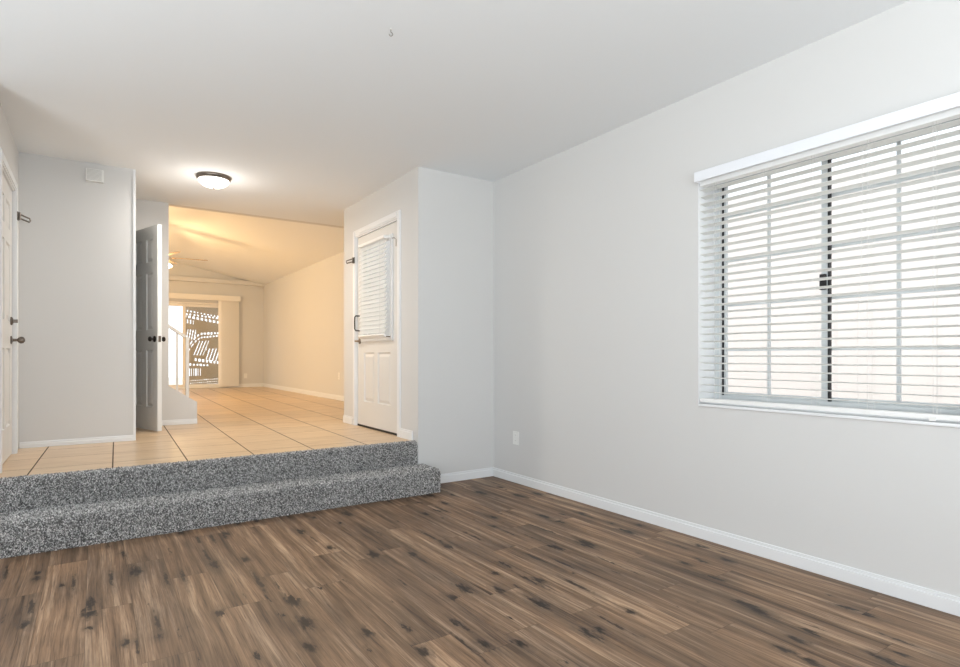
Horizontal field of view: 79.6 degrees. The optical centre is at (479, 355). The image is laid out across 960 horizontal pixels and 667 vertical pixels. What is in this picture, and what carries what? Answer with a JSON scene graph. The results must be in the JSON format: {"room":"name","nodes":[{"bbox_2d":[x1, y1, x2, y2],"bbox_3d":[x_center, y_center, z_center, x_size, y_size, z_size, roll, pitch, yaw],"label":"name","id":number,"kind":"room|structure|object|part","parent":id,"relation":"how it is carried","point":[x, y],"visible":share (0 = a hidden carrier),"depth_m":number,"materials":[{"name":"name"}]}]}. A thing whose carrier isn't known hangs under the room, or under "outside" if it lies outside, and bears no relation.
{"room":"empty living room","nodes":[
{"label":"empty living room","id":0,"kind":"room"},
{"bbox_2d":[0,103,18,448],"bbox_3d":[-3.421,-0.198,4.083,0.120,2.920,1.607,0,0,-34],"label":"wall","id":1,"kind":"structure","parent":0,"point":[7,143],"depth_m":4.34,"materials":[{"name":"white paint"}]},
{"bbox_2d":[0,147,30,472],"bbox_3d":[-3.357,-0.296,4.078,0.221,2.098,0.973,0,0,-34],"label":"door","id":2,"kind":"structure","parent":1,"relation":"in","point":[10,216],"depth_m":4.23,"materials":[{"name":"white wood"}]},
{"bbox_3d":[-3.392,-0.296,4.055,0.136,2.098,0.973,0,0,-34],"label":"frame","id":3,"kind":"part","parent":2,"relation":"part of","materials":[{"name":"white wood"}]},
{"bbox_3d":[-3.501,-0.120,4.365,0.085,0.062,0.062,0,0,-34],"label":"knob","id":4,"kind":"part","parent":2,"relation":"part of","materials":[{"name":"brown metal"}]},
{"bbox_2d":[19,152,132,441],"bbox_3d":[-3.446,-0.258,4.961,0.815,2.800,0.120,0,0,-34],"label":"wall","id":5,"kind":"structure","parent":0,"point":[76,247],"depth_m":4.89,"materials":[{"name":"white paint"}]},
{"bbox_2d":[19,435,135,448],"bbox_3d":[-3.406,0.728,4.908,0.812,0.050,0.014,0,0,-34],"label":"baseboard","id":6,"kind":"structure","parent":5,"relation":"attached to","point":[33,444],"depth_m":4.89,"materials":[{"name":"white wood"}]},
{"bbox_2d":[86,168,103,183],"bbox_3d":[-3.311,-1.548,4.952,0.130,0.105,0.047,0,0,-34],"label":"door chime","id":7,"kind":"object","parent":5,"relation":"attached to","point":[92,175],"visible":1,"depth_m":4.94,"materials":[{"name":"white plastic"}]},
{"bbox_2d":[133,170,135,434],"bbox_3d":[-3.091,-0.453,5.153,0.019,2.411,0.056,0,0,-34],"label":"trim","id":8,"kind":"structure","parent":5,"relation":"attached to","point":[134,171],"depth_m":5.13,"materials":[{"name":"white wood"}]},
{"bbox_2d":[0,387,410,477],"bbox_3d":[-5.389,0.948,8.007,6.950,0.389,10.137,0,0,-34],"label":"floor","id":9,"kind":"structure","parent":0,"point":[235,421],"depth_m":5.32,"materials":[{"name":"tile"}]},
{"bbox_2d":[169,262,263,387],"bbox_3d":[-8.236,-0.858,12.261,6.950,4.000,0.140,0,0,-34],"label":"wall","id":10,"kind":"structure","parent":0,"point":[251,304],"depth_m":13.88,"materials":[{"name":"white paint"}]},
{"bbox_2d":[169,301,226,388],"bbox_3d":[-6.833,-0.245,13.212,1.900,1.991,0.100,0,0,-34],"label":"door","id":11,"kind":"structure","parent":10,"relation":"in","point":[171,303],"depth_m":13.26,"materials":[{"name":"white"}]},
{"bbox_3d":[-7.170,-0.238,12.956,0.965,1.916,0.030,0,0,-34],"label":"sliding panel","id":12,"kind":"part","parent":11,"relation":"part of","materials":[{"name":"white"}]},
{"bbox_3d":[-6.455,-0.238,13.488,0.875,1.916,0.030,0,0,-34],"label":"sliding panel","id":13,"kind":"part","parent":11,"relation":"part of","materials":[{"name":"white"}]},
{"bbox_2d":[169,293,239,386],"bbox_3d":[-6.694,-0.348,13.144,2.295,2.140,0.103,0,0,-34],"label":"vertical blind","id":14,"kind":"object","parent":10,"relation":"attached to","point":[228,306],"visible":0.79,"depth_m":13.60,"materials":[{"name":"white"}]},
{"bbox_2d":[169,275,264,285],"bbox_3d":[-8.169,-1.753,12.161,6.950,0.100,0.100,0,0,-34],"label":"trim","id":15,"kind":"structure","parent":10,"relation":"attached to","point":[172,278],"depth_m":13.41,"materials":[{"name":"white paint"}]},
{"bbox_2d":[228,383,262,387],"bbox_3d":[-5.642,0.711,13.904,0.810,0.085,0.014,0,0,-34],"label":"baseboard","id":16,"kind":"structure","parent":10,"relation":"attached to","point":[249,384],"depth_m":13.95,"materials":[{"name":"white wood"}]},
{"bbox_2d":[136,199,343,419],"bbox_3d":[-2.756,-0.858,6.759,3.962,4.000,0.120,0,0,-34],"label":"wall","id":17,"kind":"structure","parent":0,"point":[148,213],"depth_m":6.25,"materials":[{"name":"white paint"}]},
{"bbox_2d":[169,325,188,396],"bbox_3d":[-3.415,-0.011,6.312,0.409,0.935,0.040,0,0,-34],"label":"stair railing","id":18,"kind":"object","parent":17,"relation":"on","point":[170,326],"visible":0.85,"depth_m":6.40,"materials":[{"name":"white wood"}]},
{"bbox_3d":[-3.425,-0.338,6.305,0.384,0.280,0.040,0,0,-34],"label":"handrail","id":19,"kind":"part","parent":18,"relation":"part of","materials":[{"name":"white wood"}]},
{"bbox_3d":[-3.259,0.123,6.416,0.034,0.667,0.034,0,0,-34],"label":"newel post","id":20,"kind":"part","parent":18,"relation":"part of","materials":[{"name":"white wood"}]},
{"bbox_2d":[162,419,196,425],"bbox_3d":[-3.403,0.726,6.246,0.612,0.055,0.014,0,0,-34],"label":"baseboard","id":21,"kind":"structure","parent":17,"relation":"attached to","point":[181,421],"depth_m":6.31,"materials":[{"name":"white wood"}]},
{"bbox_2d":[169,206,343,284],"bbox_3d":[-6.125,-2.191,9.107,7.190,0.954,7.730,0,0,-34],"label":"ceiling","id":22,"kind":"structure","parent":0,"point":[264,251],"depth_m":10.07,"materials":[{"name":"white paint"}]},
{"bbox_2d":[169,251,207,267],"bbox_3d":[-5.298,-1.867,9.674,1.324,0.791,1.360,0,0,-34],"label":"ceiling fan","id":23,"kind":"object","parent":22,"relation":"hanging from","point":[171,253],"visible":0.09,"depth_m":9.77,"materials":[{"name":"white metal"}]},
{"bbox_3d":[-4.968,-1.658,9.875,0.550,0.037,0.143,0,0,-30],"label":"blade","id":24,"kind":"part","parent":23,"relation":"part of","materials":[{"name":"beige wood"}]},
{"bbox_2d":[264,252,343,395],"bbox_3d":[-2.923,-0.308,10.678,0.120,2.900,8.640,0,0,-34],"label":"wall","id":25,"kind":"structure","parent":0,"point":[304,308],"depth_m":11.28,"materials":[{"name":"white paint"}]},
{"bbox_2d":[263,383,343,400],"bbox_3d":[-2.979,0.711,10.641,0.014,0.085,8.400,0,0,-34],"label":"baseboard","id":26,"kind":"structure","parent":25,"relation":"attached to","point":[307,392],"depth_m":11.19,"materials":[{"name":"white wood"}]},
{"bbox_2d":[357,235,389,339],"bbox_3d":[-1.064,-0.665,5.772,0.087,0.987,0.653,0,0,-34],"label":"door blind","id":27,"kind":"object","parent":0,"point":[373,328],"visible":1,"depth_m":5.74,"materials":[{"name":"white plastic"}]},
{"bbox_3d":[-1.080,-0.193,5.761,0.050,0.043,0.647,0,0,-34],"label":"rail","id":28,"kind":"part","parent":27,"relation":"part of","materials":[{"name":"white plastic"}]},
{"bbox_2d":[344,171,411,430],"bbox_3d":[-1.018,-0.258,5.885,0.140,2.800,1.687,0,0,-34],"label":"wall","id":29,"kind":"structure","parent":0,"point":[395,196],"depth_m":5.59,"materials":[{"name":"white paint"}]},
{"bbox_2d":[343,415,352,424],"bbox_3d":[-1.471,0.711,6.423,0.014,0.085,0.288,0,0,-34],"label":"baseboard","id":30,"kind":"structure","parent":29,"relation":"attached to","point":[346,419],"depth_m":6.41,"materials":[{"name":"white wood"}]},
{"bbox_2d":[346,209,400,436],"bbox_3d":[-1.038,-0.300,5.824,0.241,2.107,1.164,0,0,-34],"label":"door","id":31,"kind":"structure","parent":29,"relation":"in","point":[376,362],"depth_m":5.74,"materials":[{"name":"white wood"}]},
{"bbox_3d":[-1.050,-0.659,5.817,0.014,1.020,0.780,0,0,-34],"label":"lite frame","id":32,"kind":"part","parent":31,"relation":"part of","materials":[{"name":"white"}]},
{"bbox_2d":[400,428,412,439],"bbox_3d":[-0.669,0.711,5.225,0.014,0.085,0.242,0,0,-34],"label":"baseboard","id":33,"kind":"structure","parent":29,"relation":"attached to","point":[404,433],"depth_m":5.21,"materials":[{"name":"white wood"}]},
{"bbox_2d":[369,240,389,334],"bbox_3d":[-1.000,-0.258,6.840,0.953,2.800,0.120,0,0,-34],"label":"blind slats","id":34,"kind":"structure","parent":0,"point":[387,332],"depth_m":6.71,"materials":[{"name":"white paint"}]},
{"bbox_2d":[412,167,492,473],"bbox_3d":[-0.239,-0.198,5.318,0.804,2.920,0.120,0,0,-34],"label":"wall","id":35,"kind":"structure","parent":0,"point":[452,214],"depth_m":5.23,"materials":[{"name":"white paint"}]},
{"bbox_2d":[440,467,492,483],"bbox_3d":[-0.165,1.101,5.287,0.687,0.082,0.014,0,0,-34],"label":"baseboard","id":36,"kind":"structure","parent":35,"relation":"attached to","point":[485,472],"depth_m":5.31,"materials":[{"name":"white wood"}]},
{"bbox_2d":[0,0,909,226],"bbox_3d":[-0.901,-1.733,2.020,6.250,0.150,9.860,0,0,-34],"label":"ceiling","id":37,"kind":"structure","parent":0,"point":[310,109],"depth_m":3.44,"materials":[{"name":"white paint"}]},
{"bbox_2d":[196,172,231,188],"bbox_3d":[-2.463,-1.600,5.331,0.304,0.116,0.304,0,0,-34],"label":"ceiling lamp","id":38,"kind":"object","parent":37,"relation":"attached to","point":[214,180],"visible":1,"depth_m":5.24,"materials":[{"name":"white glass"}]},
{"bbox_2d":[0,476,959,666],"bbox_3d":[-0.291,1.202,0.957,5.781,0.120,7.113,0,0,-34],"label":"floor","id":39,"kind":"structure","parent":0,"point":[492,571],"depth_m":2.73,"materials":[{"name":"brown wood"}]},
{"bbox_2d":[0,440,417,513],"bbox_3d":[-1.754,0.941,4.285,2.890,0.401,0.093,0,0,-34],"label":"carpeted step","id":40,"kind":"structure","parent":39,"relation":"on","point":[19,493],"depth_m":4.05,"materials":[{"name":"grey carpet"}]},
{"bbox_2d":[0,464,440,558],"bbox_3d":[-1.618,1.038,4.137,2.948,0.208,0.310,0,0,-34],"label":"carpeted step","id":41,"kind":"structure","parent":39,"relation":"on","point":[31,531],"depth_m":3.84,"materials":[{"name":"grey carpet"}]},
{"bbox_2d":[493,0,959,596],"bbox_3d":[2.213,-0.198,2.602,0.250,2.920,7.363,0,0,-34],"label":"wall","id":42,"kind":"structure","parent":0,"point":[595,241],"depth_m":3.71,"materials":[{"name":"white paint"}]},
{"bbox_2d":[513,431,518,444],"bbox_3d":[0.323,0.740,5.193,0.008,0.118,0.085,0,0,-34],"label":"wall outlet","id":43,"kind":"object","parent":42,"relation":"attached to","point":[515,434],"visible":1,"depth_m":5.19,"materials":[{"name":"white plastic"}]},
{"bbox_2d":[493,467,959,616],"bbox_3d":[2.095,1.101,2.541,0.014,0.082,7.093,0,0,-34],"label":"baseboard","id":44,"kind":"structure","parent":42,"relation":"attached to","point":[930,598],"depth_m":3.24,"materials":[{"name":"white wood"}]},
{"bbox_2d":[698,118,959,414],"bbox_3d":[1.859,-0.416,3.117,0.236,1.432,1.393,0,0,-34],"label":"window","id":45,"kind":"structure","parent":42,"relation":"in","point":[824,334],"depth_m":3.29,"materials":[{"name":"grey plastic"}]},
{"bbox_3d":[1.740,-0.421,3.423,0.022,1.342,0.627,0,0,-34],"label":"sash","id":46,"kind":"part","parent":45,"relation":"part of","materials":[{"name":"grey plastic"}]},
{"bbox_2d":[694,92,959,421],"bbox_3d":[1.771,-0.423,3.038,0.114,1.438,1.409,0,0,-34],"label":"window blind","id":47,"kind":"object","parent":45,"relation":"attached to","point":[946,108],"visible":1,"depth_m":2.93,"materials":[{"name":"white plastic"}]},
{"bbox_3d":[1.465,-0.399,3.548,0.055,1.330,0.014,0,0,-34],"label":"ladder cord","id":48,"kind":"part","parent":47,"relation":"part of","materials":[{"name":"white fabric"}]},
{"bbox_3d":[1.786,0.278,3.069,0.052,0.024,1.374,0,0,-34],"label":"rail","id":49,"kind":"part","parent":47,"relation":"part of","materials":[{"name":"white plastic"}]},
{"bbox_3d":[1.885,-0.406,2.858,0.004,1.285,0.024,0,0,-34],"label":"lift cord","id":50,"kind":"part","parent":47,"relation":"part of","materials":[{"name":"white fabric"}]},
{"bbox_3d":[1.933,-0.399,2.849,0.055,1.330,0.014,0,0,-34],"label":"ladder cord","id":51,"kind":"part","parent":47,"relation":"part of","materials":[{"name":"white fabric"}]},
{"bbox_3d":[2.082,-0.399,2.626,0.055,1.330,0.014,0,0,-34],"label":"ladder cord","id":52,"kind":"part","parent":47,"relation":"part of","materials":[{"name":"white fabric"}]},
{"bbox_3d":[2.107,-0.421,2.917,0.022,1.342,0.675,0,0,-34],"label":"sash","id":53,"kind":"part","parent":45,"relation":"part of","materials":[{"name":"grey plastic"}]},
{"bbox_2d":[698,403,959,427],"bbox_3d":[1.828,0.308,3.093,0.175,0.016,1.384,0,0,-34],"label":"trim","id":54,"kind":"structure","parent":42,"relation":"attached to","point":[943,423],"depth_m":2.95,"materials":[{"name":"white wood"}]},
{"bbox_3d":[-3.466,-0.258,5.616,0.120,2.800,0.990,0,0,-34],"label":"wall","id":55,"kind":"structure","parent":0,"visible":0},
{"bbox_2d":[136,224,165,430],"bbox_3d":[-3.396,-0.277,5.862,0.612,2.035,0.160,0,0,38],"label":"door","id":56,"kind":"structure","parent":55,"relation":"in","point":[149,338],"depth_m":5.79,"materials":[{"name":"white wood"}]},
{"bbox_3d":[-3.235,-0.167,5.675,0.062,0.062,0.060,0,0,38],"label":"knob","id":57,"kind":"part","parent":56,"relation":"part of","materials":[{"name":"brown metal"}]},
{"label":"outside","id":58,"kind":"structure","parent":0,"visible":0},
{"bbox_2d":[169,378,217,380],"bbox_3d":[-1.407,1.402,11.091,50.000,0.120,60.000,0,0,-34],"label":"ground","id":59,"kind":"structure","parent":58,"point":[170,379],"depth_m":32.77,"materials":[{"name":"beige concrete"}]},
{"bbox_2d":[728,145,959,403],"bbox_3d":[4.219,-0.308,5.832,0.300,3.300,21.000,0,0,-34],"label":"window glass","id":60,"kind":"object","parent":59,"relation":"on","point":[953,381],"depth_m":6.00,"materials":[{"name":"clear glass"}]},
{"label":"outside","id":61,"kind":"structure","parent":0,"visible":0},
{"bbox_2d":[169,380,216,387],"bbox_3d":[-8.845,1.062,15.463,9.500,0.559,5.860,0,0,-34],"label":"patio","id":62,"kind":"structure","parent":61,"point":[173,382],"depth_m":16.96,"materials":[{"name":"beige concrete"}]},
{"bbox_2d":[186,304,225,388],"bbox_3d":[-6.546,-0.297,13.796,0.895,2.161,0.012,0,0,-34],"label":"screen","id":63,"kind":"object","parent":62,"relation":"on","point":[210,372],"visible":0.66,"depth_m":13.75,"materials":[{"name":"beige"}]}
]}

